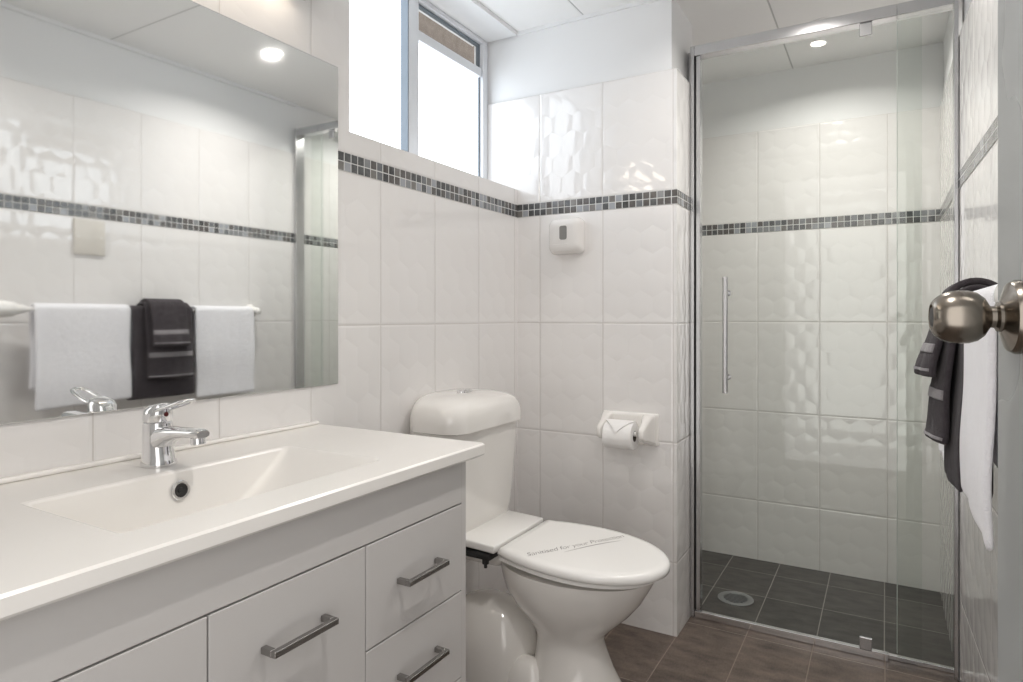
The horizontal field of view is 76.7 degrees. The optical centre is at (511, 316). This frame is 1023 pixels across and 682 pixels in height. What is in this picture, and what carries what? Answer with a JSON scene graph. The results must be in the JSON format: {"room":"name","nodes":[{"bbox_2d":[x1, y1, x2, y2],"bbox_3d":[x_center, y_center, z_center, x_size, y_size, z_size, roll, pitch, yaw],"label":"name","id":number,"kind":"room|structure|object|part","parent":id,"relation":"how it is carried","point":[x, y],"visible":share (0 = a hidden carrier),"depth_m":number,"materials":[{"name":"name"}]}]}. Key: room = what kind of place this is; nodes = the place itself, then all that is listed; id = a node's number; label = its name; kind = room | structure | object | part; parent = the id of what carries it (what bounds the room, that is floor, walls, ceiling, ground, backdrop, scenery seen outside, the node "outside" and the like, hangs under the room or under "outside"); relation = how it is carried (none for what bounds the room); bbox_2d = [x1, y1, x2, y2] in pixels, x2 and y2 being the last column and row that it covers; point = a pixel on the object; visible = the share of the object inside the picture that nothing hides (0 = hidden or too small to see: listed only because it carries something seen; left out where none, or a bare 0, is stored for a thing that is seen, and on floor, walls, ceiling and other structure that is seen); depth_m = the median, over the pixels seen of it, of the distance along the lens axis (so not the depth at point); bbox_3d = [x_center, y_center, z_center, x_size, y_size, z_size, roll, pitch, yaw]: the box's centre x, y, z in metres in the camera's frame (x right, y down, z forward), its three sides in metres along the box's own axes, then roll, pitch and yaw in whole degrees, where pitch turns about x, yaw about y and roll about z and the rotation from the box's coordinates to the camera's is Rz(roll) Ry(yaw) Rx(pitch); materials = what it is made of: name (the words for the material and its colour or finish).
{"room":"bathroom","nodes":[
{"label":"bathroom","id":0,"kind":"room"},
{"bbox_2d":[0,0,516,593],"bbox_3d":[-0.377,0.014,2.055,0.210,2.272,3.420,0,0,30],"label":"wall","id":1,"kind":"structure","parent":0,"point":[427,283],"depth_m":1.87,"materials":[{"name":"white tile"}]},
{"bbox_2d":[0,0,337,424],"bbox_3d":[-0.754,-0.241,1.188,0.005,0.832,1.183,0,0,30],"label":"wall mirror","id":2,"kind":"object","parent":1,"relation":"attached to","point":[169,168],"visible":1,"depth_m":1.27,"materials":[{"name":"white mirror"}]},
{"bbox_2d":[349,0,486,178],"bbox_3d":[-0.337,-0.803,2.214,0.049,0.604,0.914,0,0,30],"label":"window","id":3,"kind":"structure","parent":1,"relation":"in","point":[410,92],"depth_m":2.19,"materials":[{"name":"white glass"}]},
{"bbox_3d":[-0.466,-0.805,2.009,0.006,0.568,0.368,0,0,30],"label":"frosted pane","id":4,"kind":"part","parent":3,"relation":"part of","materials":[{"name":"white glass"}]},
{"bbox_3d":[-0.237,-0.737,2.405,0.006,0.432,0.401,0,0,30],"label":"frosted pane","id":5,"kind":"part","parent":3,"relation":"part of","materials":[{"name":"white glass"}]},
{"bbox_3d":[-0.235,-0.971,2.403,0.037,0.035,0.401,0,0,30],"label":"sash rail","id":6,"kind":"part","parent":3,"relation":"part of","materials":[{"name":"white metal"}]},
{"bbox_3d":[-0.338,-0.803,2.215,0.031,0.604,0.914,0,0,30],"label":"frame","id":7,"kind":"part","parent":3,"relation":"part of","materials":[{"name":"white metal"}]},
{"bbox_2d":[338,150,516,217],"bbox_3d":[-0.559,-0.415,1.529,0.001,0.051,2.327,0,0,30],"label":"trim","id":8,"kind":"structure","parent":1,"relation":"attached to","point":[347,162],"depth_m":2.00,"materials":[{"name":"tile"}]},
{"bbox_2d":[474,0,691,636],"bbox_3d":[0.278,0.014,2.558,0.841,2.272,0.293,0,0,30],"label":"wall","id":9,"kind":"structure","parent":0,"point":[598,106],"depth_m":2.36,"materials":[{"name":"white tile"}]},
{"bbox_2d":[549,217,584,254],"bbox_3d":[0.203,-0.300,2.399,0.134,0.134,0.057,0,0,30],"label":"wall dispenser","id":10,"kind":"object","parent":9,"relation":"attached to","point":[566,235],"visible":1,"depth_m":2.37,"materials":[{"name":"white plastic"}]},
{"bbox_2d":[517,0,660,35],"bbox_3d":[0.289,-1.115,2.390,0.611,0.014,0.010,0,0,30],"label":"trim","id":11,"kind":"structure","parent":9,"relation":"attached to","point":[640,2],"depth_m":2.39,"materials":[{"name":"white paint"}]},
{"bbox_2d":[517,189,676,217],"bbox_3d":[0.296,-0.415,2.378,0.630,0.051,0.001,0,0,30],"label":"trim","id":12,"kind":"structure","parent":9,"relation":"attached to","point":[662,197],"depth_m":2.36,"materials":[{"name":"tile"}]},
{"bbox_2d":[597,410,658,445],"bbox_3d":[0.401,0.394,2.261,0.205,0.112,0.098,0,0,30],"label":"toilet roll holder","id":13,"kind":"object","parent":9,"relation":"attached to","point":[648,423],"visible":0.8,"depth_m":2.25,"materials":[{"name":"white ceramic"}]},
{"bbox_3d":[0.326,0.393,2.294,0.042,0.103,0.080,0,0,30],"label":"arm","id":14,"kind":"part","parent":13,"relation":"part of","materials":[{"name":"white ceramic"}]},
{"bbox_2d":[602,419,638,449],"bbox_3d":[0.377,0.406,2.237,0.102,0.099,0.096,0,0,30],"label":"toilet roll","id":15,"kind":"object","parent":13,"relation":"on","point":[616,433],"visible":0.99,"depth_m":2.21,"materials":[{"name":"white paper"}]},
{"bbox_3d":[0.458,0.393,2.217,0.046,0.103,0.080,0,0,30],"label":"arm","id":16,"kind":"part","parent":13,"relation":"part of","materials":[{"name":"white ceramic"}]},
{"bbox_2d":[677,189,689,210],"bbox_3d":[0.639,-0.415,2.341,0.001,0.051,0.282,0,0,30],"label":"trim","id":17,"kind":"structure","parent":9,"relation":"attached to","point":[683,199],"depth_m":2.29,"materials":[{"name":"tile"}]},
{"bbox_2d":[477,0,949,84],"bbox_3d":[0.380,-1.172,1.617,1.960,0.100,3.420,0,0,30],"label":"ceiling","id":18,"kind":"structure","parent":0,"point":[711,20],"depth_m":2.48,"materials":[{"name":"paint"}]},
{"bbox_2d":[536,550,959,681],"bbox_3d":[0.221,1.140,1.431,1.950,0.080,3.900,0,0,30],"label":"floor","id":19,"kind":"structure","parent":0,"point":[838,607],"depth_m":2.26,"materials":[{"name":"grey tile"}]},
{"bbox_2d":[0,462,465,681],"bbox_3d":[-0.517,0.701,1.086,0.514,0.798,0.900,0,0,30],"label":"vanity cabinet","id":20,"kind":"object","parent":19,"relation":"on","point":[372,587],"visible":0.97,"depth_m":0.97,"materials":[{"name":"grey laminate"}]},
{"bbox_3d":[-0.479,0.683,0.718,0.018,0.584,0.298,0,0,30],"label":"door","id":21,"kind":"part","parent":20,"relation":"part of","materials":[{"name":"grey laminate"}]},
{"bbox_2d":[0,421,484,621],"bbox_3d":[-0.515,0.327,1.099,0.507,0.130,0.957,0,0,30],"label":"basin","id":22,"kind":"object","parent":20,"relation":"in","point":[69,531],"visible":0.83,"depth_m":1.04,"materials":[{"name":"white ceramic"}]},
{"bbox_2d":[139,398,209,467],"bbox_3d":[-0.603,0.207,1.157,0.162,0.126,0.058,0,0,30],"label":"mixer tap","id":23,"kind":"object","parent":22,"relation":"on","point":[159,435],"visible":1,"depth_m":1.16,"materials":[{"name":"silver metal"}]},
{"bbox_3d":[-0.648,0.173,1.183,0.051,0.033,0.048,0,0,30],"label":"lever handle","id":24,"kind":"part","parent":23,"relation":"part of","materials":[{"name":"silver metal"}]},
{"bbox_3d":[-0.588,0.223,1.149,0.128,0.058,0.043,0,0,30],"label":"spout","id":25,"kind":"part","parent":23,"relation":"part of","materials":[{"name":"silver metal"}]},
{"bbox_3d":[-0.330,0.683,0.976,0.018,0.584,0.293,0,0,30],"label":"door","id":26,"kind":"part","parent":20,"relation":"part of","materials":[{"name":"grey laminate"}]},
{"bbox_3d":[-0.311,0.472,0.959,0.030,0.010,0.122,0,0,30],"label":"pull handle","id":27,"kind":"part","parent":20,"relation":"part of","materials":[{"name":"silver metal"}]},
{"bbox_3d":[-0.183,0.480,1.229,0.018,0.179,0.286,0,0,30],"label":"drawer","id":28,"kind":"part","parent":20,"relation":"part of","materials":[{"name":"grey laminate"}]},
{"bbox_3d":[-0.183,0.661,1.229,0.018,0.177,0.286,0,0,30],"label":"drawer","id":29,"kind":"part","parent":20,"relation":"part of","materials":[{"name":"grey laminate"}]},
{"bbox_3d":[-0.164,0.652,1.214,0.030,0.010,0.122,0,0,30],"label":"pull handle","id":30,"kind":"part","parent":20,"relation":"part of","materials":[{"name":"silver metal"}]},
{"bbox_3d":[-0.164,0.478,1.214,0.030,0.010,0.122,0,0,30],"label":"pull handle","id":31,"kind":"part","parent":20,"relation":"part of","materials":[{"name":"silver metal"}]},
{"bbox_2d":[410,388,670,681],"bbox_3d":[0.100,0.667,1.922,0.742,0.867,0.420,0,0,30],"label":"toilet","id":32,"kind":"object","parent":19,"relation":"on","point":[571,584],"visible":0.96,"depth_m":1.87,"materials":[{"name":"white ceramic"}]},
{"bbox_3d":[-0.135,0.290,2.058,0.200,0.102,0.420,0,0,30],"label":"cistern lid","id":33,"kind":"part","parent":32,"relation":"part of","materials":[{"name":"white ceramic"}]},
{"bbox_2d":[466,555,500,565],"bbox_3d":[-0.103,0.706,2.040,0.271,0.056,0.220,0,0,30],"label":"toilet seat hinge","id":34,"kind":"object","parent":32,"relation":"attached to","point":[495,561],"depth_m":1.89,"materials":[{"name":"white ceramic"}]},
{"bbox_3d":[0.220,0.695,1.856,0.424,0.031,0.362,0,0,30],"label":"seat","id":35,"kind":"part","parent":32,"relation":"part of","materials":[{"name":"white plastic"}]},
{"bbox_3d":[0.229,0.674,1.851,0.447,0.045,0.376,0,0,30],"label":"lid","id":36,"kind":"part","parent":32,"relation":"part of","materials":[{"name":"white plastic"}]},
{"bbox_2d":[718,591,753,605],"bbox_3d":[0.890,1.118,2.567,0.136,0.004,0.136,0,0,30],"label":"floor drain","id":37,"kind":"object","parent":19,"relation":"on","point":[734,598],"visible":1,"depth_m":2.56,"materials":[{"name":"silver metal"}]},
{"bbox_2d":[688,0,958,679],"bbox_3d":[1.001,0.055,2.179,0.833,2.090,0.104,0,0,30],"label":"shower door frame","id":38,"kind":"structure","parent":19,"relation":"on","point":[863,21],"depth_m":2.27,"materials":[{"name":"grey metal"}]},
{"bbox_3d":[0.752,0.064,2.274,0.019,0.409,0.019,0,0,30],"label":"bar handle","id":39,"kind":"part","parent":38,"relation":"part of","materials":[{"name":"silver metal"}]},
{"bbox_3d":[0.955,-0.972,2.221,0.636,0.037,0.050,0,0,30],"label":"header rail","id":40,"kind":"part","parent":38,"relation":"part of","materials":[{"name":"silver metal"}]},
{"bbox_3d":[1.296,-0.972,2.024,0.150,0.037,0.050,0,0,30],"label":"header rail","id":41,"kind":"part","parent":38,"relation":"part of","materials":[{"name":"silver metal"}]},
{"bbox_2d":[702,42,942,591],"bbox_3d":[1.199,0.019,3.032,1.960,2.282,0.150,0,0,30],"label":"wall","id":42,"kind":"structure","parent":0,"point":[799,452],"depth_m":2.85,"materials":[{"name":"white tile"}]},
{"bbox_2d":[702,209,939,235],"bbox_3d":[1.119,-0.415,2.991,1.444,0.051,0.001,0,0,30],"label":"trim","id":43,"kind":"structure","parent":42,"relation":"attached to","point":[931,215],"depth_m":2.84,"materials":[{"name":"tile"}]},
{"bbox_2d":[940,0,997,681],"bbox_3d":[1.062,0.014,1.143,0.306,2.272,3.281,0,0,30],"label":"wall","id":44,"kind":"structure","parent":0,"point":[978,19],"depth_m":1.71,"materials":[{"name":"white tile"}]},
{"bbox_2d":[940,115,997,220],"bbox_3d":[0.951,-0.415,1.200,0.018,0.051,3.270,0,0,29],"label":"trim","id":45,"kind":"structure","parent":44,"relation":"attached to","point":[989,138],"depth_m":1.68,"materials":[{"name":"tile"}]},
{"bbox_2d":[928,0,1022,681],"bbox_3d":[0.317,0.076,0.295,0.103,2.032,0.766,0,0,23],"label":"door","id":46,"kind":"structure","parent":44,"relation":"in","point":[959,316],"depth_m":0.59,"materials":[{"name":"grey paint"}]},
{"bbox_3d":[0.424,0.000,0.593,0.067,0.067,0.067,0,0,23],"label":"knob","id":47,"kind":"part","parent":46,"relation":"part of","materials":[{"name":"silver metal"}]},
{"bbox_2d":[994,285,997,302],"bbox_3d":[0.936,-0.028,1.261,0.111,0.068,1.139,0,0,30],"label":"towel rail","id":48,"kind":"object","parent":44,"relation":"attached to","point":[996,288],"visible":0.02,"depth_m":0.84,"materials":[{"name":"white plastic"}]},
{"bbox_2d":[938,443,943,459],"bbox_3d":[1.088,0.152,1.582,0.056,0.406,0.307,0,0,30],"label":"bath towel","id":49,"kind":"object","parent":48,"relation":"hanging from","point":[940,446],"visible":0.02,"depth_m":1.65,"materials":[{"name":"white fabric"}]},
{"bbox_2d":[923,284,987,444],"bbox_3d":[0.931,0.095,1.347,0.122,0.317,0.203,0,0,30],"label":"hand towel","id":50,"kind":"object","parent":48,"relation":"hanging from","point":[937,428],"visible":0.36,"depth_m":1.29,"materials":[{"name":"grey fabric"}]},
{"bbox_2d":[913,278,997,376],"bbox_3d":[0.925,0.022,1.339,0.156,0.199,0.162,0,0,30],"label":"cloth","id":51,"kind":"object","parent":50,"relation":"on","point":[926,362],"visible":0.36,"depth_m":1.30,"materials":[{"name":"grey fabric"}]},
{"bbox_2d":[944,343,992,496],"bbox_3d":[0.933,0.146,1.331,0.066,0.386,0.269,0,0,30],"label":"bath towel","id":52,"kind":"object","parent":48,"relation":"hanging from","point":[952,449],"visible":0.23,"depth_m":1.26,"materials":[{"name":"grey fabric"}]},
{"bbox_2d":[960,284,997,550],"bbox_3d":[0.786,0.143,1.060,0.057,0.388,0.340,0,0,30],"label":"bath towel","id":53,"kind":"object","parent":48,"relation":"hanging from","point":[979,413],"visible":0.51,"depth_m":1.00,"materials":[{"name":"white fabric"}]},
{"label":"outside","id":54,"kind":"structure","parent":0,"visible":0},
{"bbox_2d":[419,12,473,63],"bbox_3d":[-0.663,-1.200,2.578,0.170,1.200,2.400,0,0,30],"label":"beam","id":55,"kind":"structure","parent":54,"point":[427,26],"depth_m":3.02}
]}

